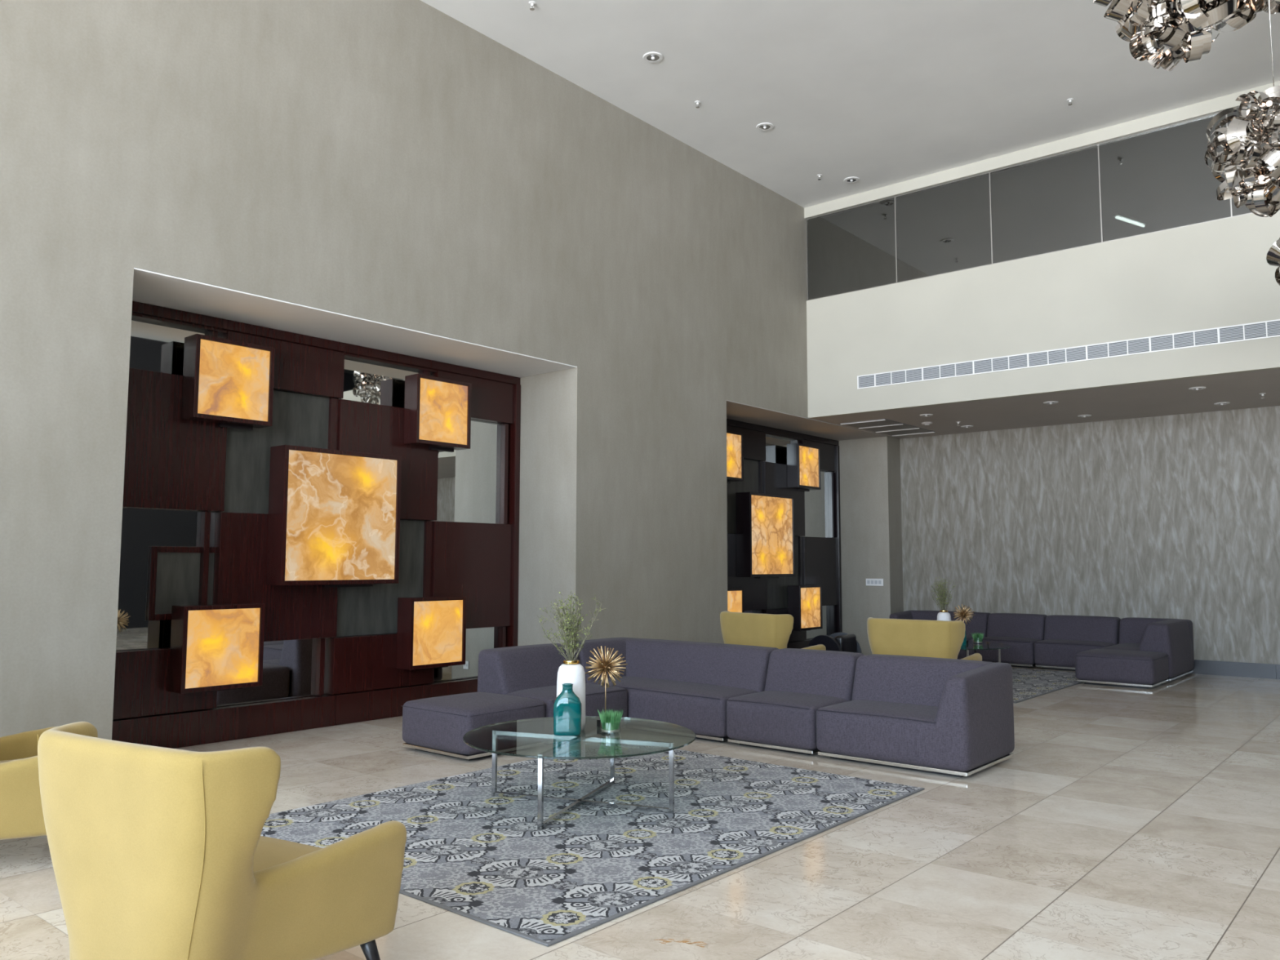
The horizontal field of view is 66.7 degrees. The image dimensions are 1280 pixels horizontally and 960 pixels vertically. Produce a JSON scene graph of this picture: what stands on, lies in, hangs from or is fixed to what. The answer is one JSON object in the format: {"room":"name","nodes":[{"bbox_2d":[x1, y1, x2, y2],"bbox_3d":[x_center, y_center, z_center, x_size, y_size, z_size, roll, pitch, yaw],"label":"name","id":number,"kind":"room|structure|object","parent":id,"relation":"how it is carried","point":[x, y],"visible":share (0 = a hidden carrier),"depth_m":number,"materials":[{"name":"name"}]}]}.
{"room":"hotel lobby","nodes":[
{"label":"hotel lobby","id":0,"kind":"room"},
{"bbox_2d":[0,0,903,739],"bbox_3d":[-4.104,-1.245,7.367,1.314,6.720,24.770,-4,-6,40],"label":"wall","id":1,"kind":"structure","parent":0,"point":[394,162],"depth_m":8.79,"materials":[{"name":"grey paint"}]},
{"bbox_2d":[111,301,520,748],"bbox_3d":[-2.903,0.484,9.170,0.230,3.584,4.561,-4,-6,40],"label":"wall","id":2,"kind":"structure","parent":1,"relation":"attached to","point":[330,656],"depth_m":8.88,"materials":[{"name":"brown wood"}]},
{"bbox_2d":[115,507,217,650],"bbox_3d":[-3.996,0.798,7.869,0.005,1.125,1.137,-4,-6,40],"label":"mirror","id":3,"kind":"object","parent":2,"relation":"on","point":[142,529],"depth_m":7.86,"materials":[{"name":"white mirror"}]},
{"bbox_2d":[128,317,222,375],"bbox_3d":[-3.993,-1.103,8.031,0.005,0.450,1.137,-4,-6,40],"label":"mirror","id":4,"kind":"object","parent":2,"relation":"on","point":[155,346],"depth_m":8.04,"materials":[{"name":"white mirror"}]},
{"bbox_2d":[146,546,216,620],"bbox_3d":[-3.782,0.855,8.088,0.030,0.600,0.580,-4,-6,40],"label":"panel","id":5,"kind":"object","parent":2,"relation":"attached to","point":[174,571],"visible":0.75,"depth_m":8.02,"materials":[{"name":"brown wood"}]},
{"bbox_2d":[168,603,265,693],"bbox_3d":[-3.503,1.396,8.074,0.218,0.720,0.690,-4,-6,40],"label":"wall light","id":6,"kind":"object","parent":2,"relation":"attached to","point":[214,647],"visible":1,"depth_m":7.97,"materials":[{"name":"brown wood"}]},
{"bbox_2d":[181,333,275,431],"bbox_3d":[-3.493,-0.812,8.270,0.218,0.720,0.690,-4,-6,40],"label":"wall light","id":7,"kind":"object","parent":2,"relation":"attached to","point":[228,384],"visible":1,"depth_m":8.17,"materials":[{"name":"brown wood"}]},
{"bbox_2d":[216,637,328,706],"bbox_3d":[-3.269,1.695,8.661,0.005,0.525,1.125,-4,-6,40],"label":"mirror","id":8,"kind":"object","parent":2,"relation":"on","point":[290,667],"depth_m":8.75,"materials":[{"name":"white mirror"}]},
{"bbox_2d":[266,444,401,587],"bbox_3d":[-2.797,0.362,8.978,0.248,1.252,1.222,-4,-6,40],"label":"wall light","id":9,"kind":"object","parent":2,"relation":"attached to","point":[334,517],"visible":1,"depth_m":8.83,"materials":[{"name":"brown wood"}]},
{"bbox_2d":[341,357,431,408],"bbox_3d":[-2.536,-0.953,9.754,0.005,0.450,1.135,-4,-6,40],"label":"mirror","id":10,"kind":"object","parent":2,"relation":"on","point":[364,380],"depth_m":9.64,"materials":[{"name":"white mirror"}]},
{"bbox_2d":[395,595,466,670],"bbox_3d":[-2.083,1.535,9.753,0.218,0.720,0.690,-4,-6,40],"label":"box","id":11,"kind":"object","parent":2,"relation":"attached to","point":[431,632],"visible":1,"depth_m":9.63,"materials":[{"name":"orange stone"}]},
{"bbox_2d":[403,373,471,452],"bbox_3d":[-2.067,-0.671,9.964,0.208,0.720,0.690,-4,-6,40],"label":"box","id":12,"kind":"object","parent":2,"relation":"attached to","point":[437,411],"visible":1,"depth_m":9.86,"materials":[{"name":"orange stone"}]},
{"bbox_2d":[433,626,498,681],"bbox_3d":[-1.823,1.843,10.370,0.005,0.525,1.093,-4,-6,40],"label":"mirror","id":13,"kind":"object","parent":2,"relation":"on","point":[477,639],"depth_m":10.39,"materials":[{"name":"white mirror"}]},
{"bbox_2d":[436,419,501,524],"bbox_3d":[-1.819,-0.097,10.536,0.005,1.120,1.093,-4,-6,40],"label":"mirror","id":14,"kind":"object","parent":2,"relation":"on","point":[469,480],"depth_m":10.56,"materials":[{"name":"white mirror"}]},
{"bbox_2d":[132,267,577,377],"bbox_3d":[-2.571,-1.333,9.047,1.111,0.011,4.565,-4,-6,40],"label":"soffit","id":15,"kind":"object","parent":1,"relation":"attached to","point":[149,287],"visible":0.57,"depth_m":8.56,"materials":[{"name":"white paint"}]},
{"bbox_2d":[726,418,842,648],"bbox_3d":[1.839,0.971,14.774,0.230,3.584,4.561,-4,-6,40],"label":"wall","id":16,"kind":"structure","parent":1,"relation":"attached to","point":[817,516],"depth_m":15.51,"materials":[{"name":"black wood"}]},
{"bbox_2d":[726,430,743,483],"bbox_3d":[1.186,-0.332,13.801,0.218,0.720,0.690,-4,-6,40],"label":"box","id":17,"kind":"object","parent":16,"relation":"attached to","point":[735,440],"visible":0.51,"depth_m":13.86,"materials":[{"name":"orange stone"}]},
{"bbox_2d":[727,587,744,613],"bbox_3d":[1.176,1.876,13.604,0.218,0.720,0.690,-4,-6,40],"label":"box","id":18,"kind":"object","parent":16,"relation":"attached to","point":[735,596],"visible":0.27,"depth_m":13.69,"materials":[{"name":"orange stone"}]},
{"bbox_2d":[744,609,756,613],"bbox_3d":[1.473,2.182,14.265,0.005,0.525,1.125,-4,-6,40],"label":"mirror","id":19,"kind":"object","parent":16,"relation":"on","point":[755,611],"depth_m":14.49,"materials":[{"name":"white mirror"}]},
{"bbox_2d":[735,492,795,578],"bbox_3d":[1.882,0.843,14.508,0.248,1.252,1.222,-4,-6,40],"label":"box","id":20,"kind":"object","parent":16,"relation":"attached to","point":[766,535],"visible":1,"depth_m":14.29,"materials":[{"name":"orange stone"}]},
{"bbox_2d":[765,435,794,464],"bbox_3d":[2.205,-0.466,15.358,0.005,0.450,1.135,-4,-6,40],"label":"mirror","id":21,"kind":"object","parent":16,"relation":"on","point":[775,446],"depth_m":15.29,"materials":[{"name":"white mirror"}]},
{"bbox_2d":[786,443,821,491],"bbox_3d":[2.612,-0.191,15.495,0.208,0.720,0.690,-4,-6,40],"label":"box","id":22,"kind":"object","parent":16,"relation":"attached to","point":[803,460],"visible":1,"depth_m":15.32,"materials":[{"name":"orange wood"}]},
{"bbox_2d":[787,584,822,631],"bbox_3d":[2.596,2.015,15.283,0.218,0.720,0.690,-4,-6,40],"label":"box","id":23,"kind":"object","parent":16,"relation":"attached to","point":[804,602],"visible":0.91,"depth_m":15.12,"materials":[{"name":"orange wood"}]},
{"bbox_2d":[804,470,828,537],"bbox_3d":[2.922,0.390,16.140,0.005,1.120,1.093,-4,-6,40],"label":"mirror","id":24,"kind":"object","parent":16,"relation":"on","point":[816,501],"depth_m":16.18,"materials":[{"name":"white mirror"}]},
{"bbox_2d":[806,605,830,639],"bbox_3d":[2.919,2.330,15.974,0.005,0.525,1.093,-4,-6,40],"label":"mirror","id":25,"kind":"object","parent":16,"relation":"on","point":[811,633],"depth_m":16.13,"materials":[{"name":"white mirror"}]},
{"bbox_2d":[726,400,886,440],"bbox_3d":[2.166,-0.847,14.645,1.111,0.011,4.588,-4,-6,40],"label":"soffit","id":26,"kind":"object","parent":1,"relation":"attached to","point":[735,411],"visible":0.57,"depth_m":14.55,"materials":[{"name":"paint"}]},
{"bbox_2d":[805,220,808,299],"bbox_3d":[2.462,-3.235,14.313,0.014,1.230,0.028,-4,-6,40],"label":"trim","id":27,"kind":"structure","parent":1,"relation":"attached to","point":[806,220],"depth_m":14.30,"materials":[{"name":"silver metal"}]},
{"bbox_2d":[866,578,883,586],"bbox_3d":[3.861,1.683,15.992,0.294,0.109,0.015,-4,-6,40],"label":"socket plate","id":28,"kind":"object","parent":1,"relation":"attached to","point":[874,582],"visible":1,"depth_m":15.98,"materials":[{"name":"white plastic"}]},
{"bbox_2d":[805,103,1251,220],"bbox_3d":[7.867,-4.221,9.831,14.146,0.020,0.060,-4,-6,40],"label":"trim","id":29,"kind":"structure","parent":1,"relation":"attached to","point":[1249,104],"depth_m":12.29,"materials":[{"name":"white paint"}]},
{"bbox_2d":[804,80,1279,218],"bbox_3d":[7.883,-4.306,9.858,14.146,0.155,0.170,-4,-6,40],"label":"trim","id":30,"kind":"structure","parent":1,"relation":"attached to","point":[1220,104],"depth_m":12.14,"materials":[{"name":"beige paint"}]},
{"bbox_2d":[0,654,1279,959],"bbox_3d":[0.473,1.701,1.402,15.660,0.150,27.970,-4,-6,40],"label":"floor","id":31,"kind":"structure","parent":0,"point":[1122,823],"depth_m":4.98,"materials":[{"name":"stone"}]},
{"bbox_2d":[0,726,56,839],"bbox_3d":[-3.355,1.448,4.910,0.884,0.948,1.021,4,-6,-35],"label":"chair","id":32,"kind":"object","parent":31,"relation":"on","point":[21,814],"visible":0.48,"depth_m":4.68,"materials":[{"name":"yellow fabric"}]},
{"bbox_2d":[0,758,22,762],"bbox_3d":[-3.314,1.557,4.931,0.755,0.179,0.660,4,-6,-35],"label":"seat cushion","id":33,"kind":"object","parent":32,"relation":"on","point":[2,760],"depth_m":5.26,"materials":[{"name":"yellow fabric"}]},
{"bbox_2d":[37,721,406,959],"bbox_3d":[-1.451,1.319,3.354,1.021,0.948,0.884,-3,-6,30],"label":"chair","id":34,"kind":"object","parent":31,"relation":"on","point":[157,853],"visible":1,"depth_m":3.00,"materials":[{"name":"yellow fabric"}]},
{"bbox_2d":[253,835,322,871],"bbox_3d":[-1.426,1.429,3.389,0.660,0.179,0.755,-3,-6,30],"label":"seat cushion","id":35,"kind":"object","parent":34,"relation":"on","point":[269,852],"depth_m":3.54,"materials":[{"name":"yellow fabric"}]},
{"bbox_2d":[400,692,546,760],"bbox_3d":[-1.344,1.973,7.881,0.866,0.402,0.851,-4,-6,40],"label":"ottoman","id":36,"kind":"object","parent":31,"relation":"on","point":[438,725],"visible":0.95,"depth_m":7.60,"materials":[{"name":"purple fabric"}]},
{"bbox_2d":[477,643,626,744],"bbox_3d":[-0.775,1.867,8.630,0.958,0.744,1.002,-4,-6,40],"label":"sofa section","id":37,"kind":"object","parent":31,"relation":"on","point":[528,671],"visible":0.42,"depth_m":8.49,"materials":[{"name":"purple fabric"}]},
{"bbox_2d":[260,742,924,946],"bbox_3d":[-0.257,2.012,6.003,2.680,0.010,3.500,-4,-6,40],"label":"rug","id":38,"kind":"object","parent":31,"relation":"on","point":[472,853],"visible":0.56,"depth_m":5.47,"materials":[{"name":"grey carpet"}]},
{"bbox_2d":[462,715,696,830],"bbox_3d":[-0.372,1.796,6.043,1.440,0.426,1.440,-4,-6,40],"label":"coffee table","id":39,"kind":"object","parent":38,"relation":"on","point":[587,736],"visible":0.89,"depth_m":5.93,"materials":[{"name":"clear glass"}]},
{"bbox_2d":[553,683,581,736],"bbox_3d":[-0.451,1.425,6.047,0.174,0.312,0.098,0,-5,0],"label":"glass bottle","id":40,"kind":"object","parent":39,"relation":"on","point":[567,705],"visible":1,"depth_m":6.00,"materials":[{"name":"teal glass"}]},
{"bbox_2d":[556,659,585,730],"bbox_3d":[-0.442,1.379,6.241,0.188,0.438,0.188,-4,-6,40],"label":"vase","id":41,"kind":"object","parent":39,"relation":"on","point":[570,672],"visible":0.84,"depth_m":6.18,"materials":[{"name":"white ceramic"}]},
{"bbox_2d":[537,591,605,661],"bbox_3d":[-0.441,0.998,6.266,0.349,0.567,0.306,-4,-6,40],"label":"arrangement","id":42,"kind":"object","parent":41,"relation":"in","point":[571,629],"visible":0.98,"depth_m":6.27,"materials":[{"name":"green plant"}]},
{"bbox_2d":[585,645,627,727],"bbox_3d":[-0.220,1.346,6.360,0.274,0.524,0.278,-4,-6,40],"label":"starburst ornament","id":43,"kind":"object","parent":39,"relation":"on","point":[603,665],"visible":0.93,"depth_m":6.35,"materials":[{"name":"gold metal"}]},
{"bbox_2d":[597,708,622,733],"bbox_3d":[-0.183,1.515,6.116,0.167,0.147,0.153,-4,-6,40],"label":"potted grass","id":44,"kind":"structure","parent":39,"relation":"on","point":[610,721],"depth_m":6.08,"materials":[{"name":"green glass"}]},
{"bbox_2d":[563,637,777,742],"bbox_3d":[0.259,1.906,9.068,1.938,0.744,0.988,-4,-6,40],"label":"sofa section","id":45,"kind":"object","parent":31,"relation":"on","point":[689,685],"visible":0.52,"depth_m":8.74,"materials":[{"name":"purple fabric"}]},
{"bbox_2d":[655,938,706,946],"bbox_3d":[0.162,1.835,3.867,0.218,0.001,0.067,-1,-5,14],"label":"floor stain","id":46,"kind":"structure","parent":31,"relation":"on","point":[664,940],"depth_m":3.87,"materials":[{"name":"brown"}]},
{"bbox_2d":[719,610,826,650],"bbox_3d":[1.504,1.994,11.201,0.884,0.948,1.021,4,-6,-40],"label":"chair","id":47,"kind":"object","parent":31,"relation":"on","point":[769,630],"visible":0.31,"depth_m":10.83,"materials":[{"name":"yellow fabric"}]},
{"bbox_2d":[726,648,864,755],"bbox_3d":[1.328,1.831,8.170,0.832,0.744,0.988,-4,-6,40],"label":"sofa section","id":48,"kind":"object","parent":31,"relation":"on","point":[782,717],"visible":0.7,"depth_m":8.00,"materials":[{"name":"purple fabric"}]},
{"bbox_2d":[816,653,1014,777],"bbox_3d":[2.123,1.776,7.505,1.219,0.744,0.993,-4,-6,40],"label":"sofa section","id":49,"kind":"object","parent":31,"relation":"on","point":[942,716],"visible":1,"depth_m":7.21,"materials":[{"name":"purple fabric"}]},
{"bbox_2d":[866,617,982,661],"bbox_3d":[2.923,1.896,10.027,1.021,0.948,0.884,-4,-6,38],"label":"chair","id":50,"kind":"object","parent":31,"relation":"on","point":[898,637],"visible":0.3,"depth_m":9.66,"materials":[{"name":"yellow fabric"}]},
{"bbox_2d":[889,610,990,659],"bbox_3d":[4.715,2.443,15.270,1.389,0.744,0.853,-4,-6,40],"label":"sofa section","id":51,"kind":"object","parent":31,"relation":"on","point":[979,623],"visible":0.21,"depth_m":15.06,"materials":[{"name":"purple fabric"}]},
{"bbox_2d":[976,613,1047,667],"bbox_3d":[5.574,2.383,14.546,0.837,0.744,0.848,-4,-6,40],"label":"sofa section","id":52,"kind":"object","parent":31,"relation":"on","point":[1019,631],"visible":0.61,"depth_m":14.40,"materials":[{"name":"purple fabric"}]},
{"bbox_2d":[1012,667,1081,703],"bbox_3d":[4.154,2.588,12.670,2.680,0.010,3.500,-4,-6,40],"label":"rug","id":53,"kind":"object","parent":31,"relation":"on","point":[1027,684],"visible":0.24,"depth_m":12.29,"materials":[{"name":"grey carpet"}]},
{"bbox_2d":[807,631,861,653],"bbox_3d":[2.555,2.314,12.892,0.536,0.550,0.782,-3,-6,32],"label":"tub chair","id":54,"kind":"object","parent":53,"relation":"on","point":[837,642],"visible":0.34,"depth_m":12.67,"materials":[{"name":"black leather"}]},
{"bbox_2d":[960,640,1010,662],"bbox_3d":[4.140,2.385,12.857,1.440,0.426,1.440,-2,-5,23],"label":"coffee table","id":55,"kind":"object","parent":53,"relation":"on","point":[971,645],"visible":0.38,"depth_m":12.58,"materials":[{"name":"clear glass"}]},
{"bbox_2d":[937,610,951,621],"bbox_3d":[4.062,1.962,12.986,0.188,0.438,0.188,-4,-6,40],"label":"vase","id":56,"kind":"object","parent":55,"relation":"on","point":[944,615],"visible":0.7,"depth_m":12.93,"materials":[{"name":"white ceramic"}]},
{"bbox_2d":[930,577,955,610],"bbox_3d":[4.066,1.582,13.013,0.349,0.567,0.306,-1,-5,17],"label":"arrangement","id":57,"kind":"object","parent":56,"relation":"in","point":[942,600],"visible":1,"depth_m":13.01,"materials":[{"name":"green plant"}]},
{"bbox_2d":[953,604,974,644],"bbox_3d":[4.330,1.920,12.990,0.274,0.524,0.278,-4,-6,40],"label":"starburst ornament","id":58,"kind":"object","parent":55,"relation":"on","point":[965,613],"visible":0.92,"depth_m":12.98,"materials":[{"name":"gold metal"}]},
{"bbox_2d":[961,630,966,645],"bbox_3d":[4.142,1.995,12.627,0.174,0.312,0.098,0,-5,0],"label":"glass bottle","id":59,"kind":"object","parent":55,"relation":"on","point":[964,643],"visible":0.15,"depth_m":12.58,"materials":[{"name":"teal glass"}]},
{"bbox_2d":[970,631,983,643],"bbox_3d":[4.527,2.113,13.027,0.167,0.147,0.153,-4,-6,40],"label":"potted grass","id":60,"kind":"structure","parent":55,"relation":"on","point":[978,638],"depth_m":12.99,"materials":[{"name":"green plant"}]},
{"bbox_2d":[1034,614,1120,671],"bbox_3d":[6.284,2.333,13.950,0.992,0.744,0.848,-4,-6,40],"label":"sofa section","id":61,"kind":"object","parent":31,"relation":"on","point":[1065,636],"visible":0.61,"depth_m":13.85,"materials":[{"name":"purple fabric"}]},
{"bbox_2d":[1075,648,1168,688],"bbox_3d":[6.061,2.358,12.235,0.916,0.402,0.861,-4,-6,40],"label":"ottoman","id":62,"kind":"object","parent":31,"relation":"on","point":[1105,667],"visible":1,"depth_m":11.93,"materials":[{"name":"purple fabric"}]},
{"bbox_2d":[1099,617,1194,682],"bbox_3d":[6.823,2.261,13.100,0.904,0.744,1.413,-4,-6,40],"label":"sofa section","id":63,"kind":"object","parent":31,"relation":"on","point":[1174,637],"visible":0.66,"depth_m":12.74,"materials":[{"name":"purple fabric"}]},
{"bbox_2d":[420,0,1279,208],"bbox_3d":[0.856,-5.179,1.564,14.546,0.150,21.800,-4,-6,40],"label":"ceiling","id":64,"kind":"structure","parent":0,"point":[880,93],"depth_m":10.41,"materials":[{"name":"white paint"}]},
{"bbox_2d":[528,0,535,10],"bbox_3d":[-1.009,-4.432,9.102,0.068,0.061,0.067,-4,-6,40],"label":"sprinkler","id":65,"kind":"object","parent":64,"relation":"attached to","point":[531,3],"visible":1,"depth_m":9.09,"materials":[{"name":"white metal"}]},
{"bbox_2d":[643,51,662,62],"bbox_3d":[0.135,-4.364,10.069,0.212,0.027,0.212,-4,-6,40],"label":"recessed light","id":66,"kind":"object","parent":64,"relation":"in","point":[651,57],"visible":1,"depth_m":10.06,"materials":[{"name":"white metal"}]},
{"bbox_2d":[694,101,700,108],"bbox_3d":[0.655,-4.263,11.053,0.068,0.061,0.067,-4,-6,40],"label":"sprinkler","id":67,"kind":"object","parent":64,"relation":"attached to","point":[697,103],"visible":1,"depth_m":11.05,"materials":[{"name":"white metal"}]},
{"bbox_2d":[755,122,773,130],"bbox_3d":[1.498,-4.226,11.664,0.212,0.027,0.212,-4,-6,40],"label":"recessed light","id":68,"kind":"object","parent":64,"relation":"in","point":[764,126],"visible":1,"depth_m":11.65,"materials":[{"name":"white metal"}]},
{"bbox_2d":[844,176,859,182],"bbox_3d":[2.889,-4.086,13.277,0.212,0.027,0.212,-4,-6,40],"label":"recessed light","id":69,"kind":"object","parent":64,"relation":"in","point":[853,179],"visible":1,"depth_m":13.27,"materials":[{"name":"white metal"}]},
{"bbox_2d":[1066,98,1073,105],"bbox_3d":[4.856,-4.262,10.978,0.068,0.061,0.067,-4,-6,40],"label":"sprinkler","id":70,"kind":"object","parent":64,"relation":"attached to","point":[1070,100],"visible":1,"depth_m":10.97,"materials":[{"name":"white metal"}]},
{"bbox_2d":[1092,0,1263,71],"bbox_3d":[2.521,-3.401,4.615,0.670,2.865,0.775,-4,-6,40],"label":"chandelier","id":71,"kind":"object","parent":64,"relation":"hanging from","point":[1184,27],"visible":1,"depth_m":4.45,"materials":[{"name":"silver metal"}]},
{"bbox_2d":[1204,0,1279,217],"bbox_3d":[4.035,-3.171,6.227,0.790,3.044,0.863,-4,-6,40],"label":"chandelier","id":72,"kind":"object","parent":64,"relation":"hanging from","point":[1252,183],"visible":1,"depth_m":6.07,"materials":[{"name":"silver metal"}]},
{"bbox_2d":[1258,0,1279,13],"bbox_3d":[5.316,-4.201,8.069,0.569,0.674,0.620,1,-5,-8],"label":"chandelier","id":73,"kind":"object","parent":64,"relation":"hanging from","point":[1274,5],"visible":0.56,"depth_m":8.11,"materials":[{"name":"silver metal"}]},
{"bbox_2d":[1266,237,1279,285],"bbox_3d":[5.259,-2.968,7.505,0.838,3.227,0.833,-4,-6,40],"label":"chandelier","id":74,"kind":"object","parent":64,"relation":"hanging from","point":[1273,258],"visible":1,"depth_m":7.61,"materials":[{"name":"silver metal"}]},
{"bbox_2d":[806,209,1279,418],"bbox_3d":[7.883,-2.136,9.676,14.146,1.730,0.120,-4,-6,40],"label":"wall","id":75,"kind":"structure","parent":0,"point":[1215,273],"depth_m":11.93,"materials":[{"name":"beige paint"}]},
{"bbox_2d":[807,197,896,299],"bbox_3d":[2.998,-3.272,13.862,1.389,1.220,0.010,-4,-6,40],"label":"window","id":76,"kind":"structure","parent":75,"relation":"in","point":[854,249],"depth_m":13.84,"materials":[{"name":"clear glass"}]},
{"bbox_2d":[894,197,897,282],"bbox_3d":[3.534,-3.310,13.413,0.014,1.230,0.028,-4,-6,40],"label":"trim","id":77,"kind":"structure","parent":75,"relation":"attached to","point":[895,197],"depth_m":13.40,"materials":[{"name":"silver metal"}]},
{"bbox_2d":[895,173,991,282],"bbox_3d":[4.036,-3.345,12.990,1.303,1.220,0.010,-4,-6,40],"label":"window","id":78,"kind":"structure","parent":75,"relation":"in","point":[946,228],"depth_m":12.97,"materials":[{"name":"clear glass"}]},
{"bbox_2d":[989,173,992,263],"bbox_3d":[4.539,-3.380,12.569,0.014,1.230,0.028,-4,-6,40],"label":"trim","id":79,"kind":"structure","parent":75,"relation":"attached to","point":[989,173],"depth_m":12.56,"materials":[{"name":"silver metal"}]},
{"bbox_2d":[807,212,1252,300],"bbox_3d":[7.863,-3.005,9.726,14.146,0.014,0.045,-4,-6,40],"label":"sill","id":80,"kind":"structure","parent":75,"relation":"on","point":[1251,212],"depth_m":12.08,"materials":[{"name":"silver metal"}]},
{"bbox_2d":[990,145,1101,263],"bbox_3d":[5.044,-3.416,12.143,1.308,1.220,0.010,-4,-6,40],"label":"window","id":81,"kind":"structure","parent":75,"relation":"in","point":[1051,204],"depth_m":12.12,"materials":[{"name":"clear glass"}]},
{"bbox_2d":[857,319,1279,389],"bbox_3d":[6.293,-1.591,10.887,8.500,0.185,0.012,-4,-6,40],"label":"air vent","id":82,"kind":"object","parent":75,"relation":"in","point":[1265,329],"visible":1,"depth_m":11.70,"materials":[{"name":"white metal"}]},
{"bbox_2d":[1097,145,1102,242],"bbox_3d":[5.548,-3.451,11.721,0.014,1.230,0.028,-4,-6,40],"label":"trim","id":83,"kind":"structure","parent":75,"relation":"attached to","point":[1098,145],"depth_m":11.71,"materials":[{"name":"silver metal"}]},
{"bbox_2d":[1098,115,1231,241],"bbox_3d":[6.063,-3.487,11.288,1.333,1.220,0.010,-4,-6,40],"label":"window","id":84,"kind":"structure","parent":75,"relation":"in","point":[1162,179],"depth_m":11.30,"materials":[{"name":"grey glass"}]},
{"bbox_2d":[1226,114,1232,216],"bbox_3d":[6.577,-3.523,10.857,0.014,1.230,0.028,-4,-6,40],"label":"trim","id":85,"kind":"structure","parent":75,"relation":"attached to","point":[1226,114],"depth_m":10.81,"materials":[{"name":"silver metal"}]},
{"bbox_2d":[1226,102,1279,216],"bbox_3d":[7.091,-3.559,10.424,1.333,1.220,0.010,-4,-6,40],"label":"window","id":86,"kind":"structure","parent":75,"relation":"in","point":[1242,210],"depth_m":10.75,"materials":[{"name":"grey glass"}]},
{"bbox_2d":[813,368,1279,438],"bbox_3d":[8.855,-1.234,10.758,14.146,0.120,2.900,-4,-6,40],"label":"ceiling","id":87,"kind":"structure","parent":0,"point":[1242,390],"depth_m":13.00,"materials":[{"name":"paint"}]},
{"bbox_2d":[840,418,934,436],"bbox_3d":[3.854,-0.804,15.056,0.720,0.022,1.760,-4,-6,40],"label":"ceiling vent","id":88,"kind":"object","parent":87,"relation":"in","point":[885,426],"visible":1,"depth_m":14.97,"materials":[{"name":"white metal"}]},
{"bbox_2d":[919,413,933,416],"bbox_3d":[4.056,-0.910,13.779,0.184,0.027,0.184,-4,-6,40],"label":"recessed light","id":89,"kind":"object","parent":87,"relation":"in","point":[922,415],"visible":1,"depth_m":13.77,"materials":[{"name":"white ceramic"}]},
{"bbox_2d":[921,422,933,425],"bbox_3d":[4.289,-0.839,14.534,0.170,0.039,0.170,-4,-6,40],"label":"smoke detector","id":90,"kind":"object","parent":87,"relation":"attached to","point":[922,423],"visible":1,"depth_m":14.49,"materials":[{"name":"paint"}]},
{"bbox_2d":[960,425,973,427],"bbox_3d":[5.016,-0.811,14.914,0.184,0.027,0.184,-4,-6,40],"label":"recessed light","id":91,"kind":"object","parent":87,"relation":"in","point":[963,426],"visible":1,"depth_m":14.90,"materials":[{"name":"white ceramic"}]},
{"bbox_2d":[1043,400,1058,404],"bbox_3d":[5.362,-1.000,12.695,0.184,0.027,0.184,-4,-6,40],"label":"recessed light","id":92,"kind":"object","parent":87,"relation":"in","point":[1052,402],"visible":1,"depth_m":12.68,"materials":[{"name":"white metal"}]},
{"bbox_2d":[1077,414,1091,417],"bbox_3d":[6.322,-0.901,13.830,0.184,0.027,0.184,-4,-6,40],"label":"recessed light","id":93,"kind":"object","parent":87,"relation":"in","point":[1081,415],"visible":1,"depth_m":13.82,"materials":[{"name":"white metal"}]},
{"bbox_2d":[1188,386,1205,390],"bbox_3d":[6.672,-1.087,11.646,0.184,0.027,0.184,-4,-6,40],"label":"recessed light","id":94,"kind":"object","parent":87,"relation":"in","point":[1193,388],"visible":1,"depth_m":11.64,"materials":[{"name":"white metal"}]},
{"bbox_2d":[1213,402,1230,404],"bbox_3d":[7.622,-0.992,12.738,0.184,0.027,0.184,-4,-6,40],"label":"recessed light","id":95,"kind":"object","parent":87,"relation":"in","point":[1216,403],"visible":1,"depth_m":12.72,"materials":[{"name":"white metal"}]},
{"bbox_2d":[899,405,1279,671],"bbox_3d":[9.851,0.722,11.780,14.146,3.600,0.200,-4,-6,40],"label":"wall","id":96,"kind":"structure","parent":0,"point":[1172,516],"depth_m":14.17,"materials":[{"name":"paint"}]},
{"bbox_2d":[1190,659,1279,679],"bbox_3d":[9.775,2.413,11.550,14.142,0.190,0.025,-4,-6,40],"label":"baseboard","id":97,"kind":"structure","parent":96,"relation":"attached to","point":[1201,667],"depth_m":13.03,"materials":[{"name":"grey stone"}]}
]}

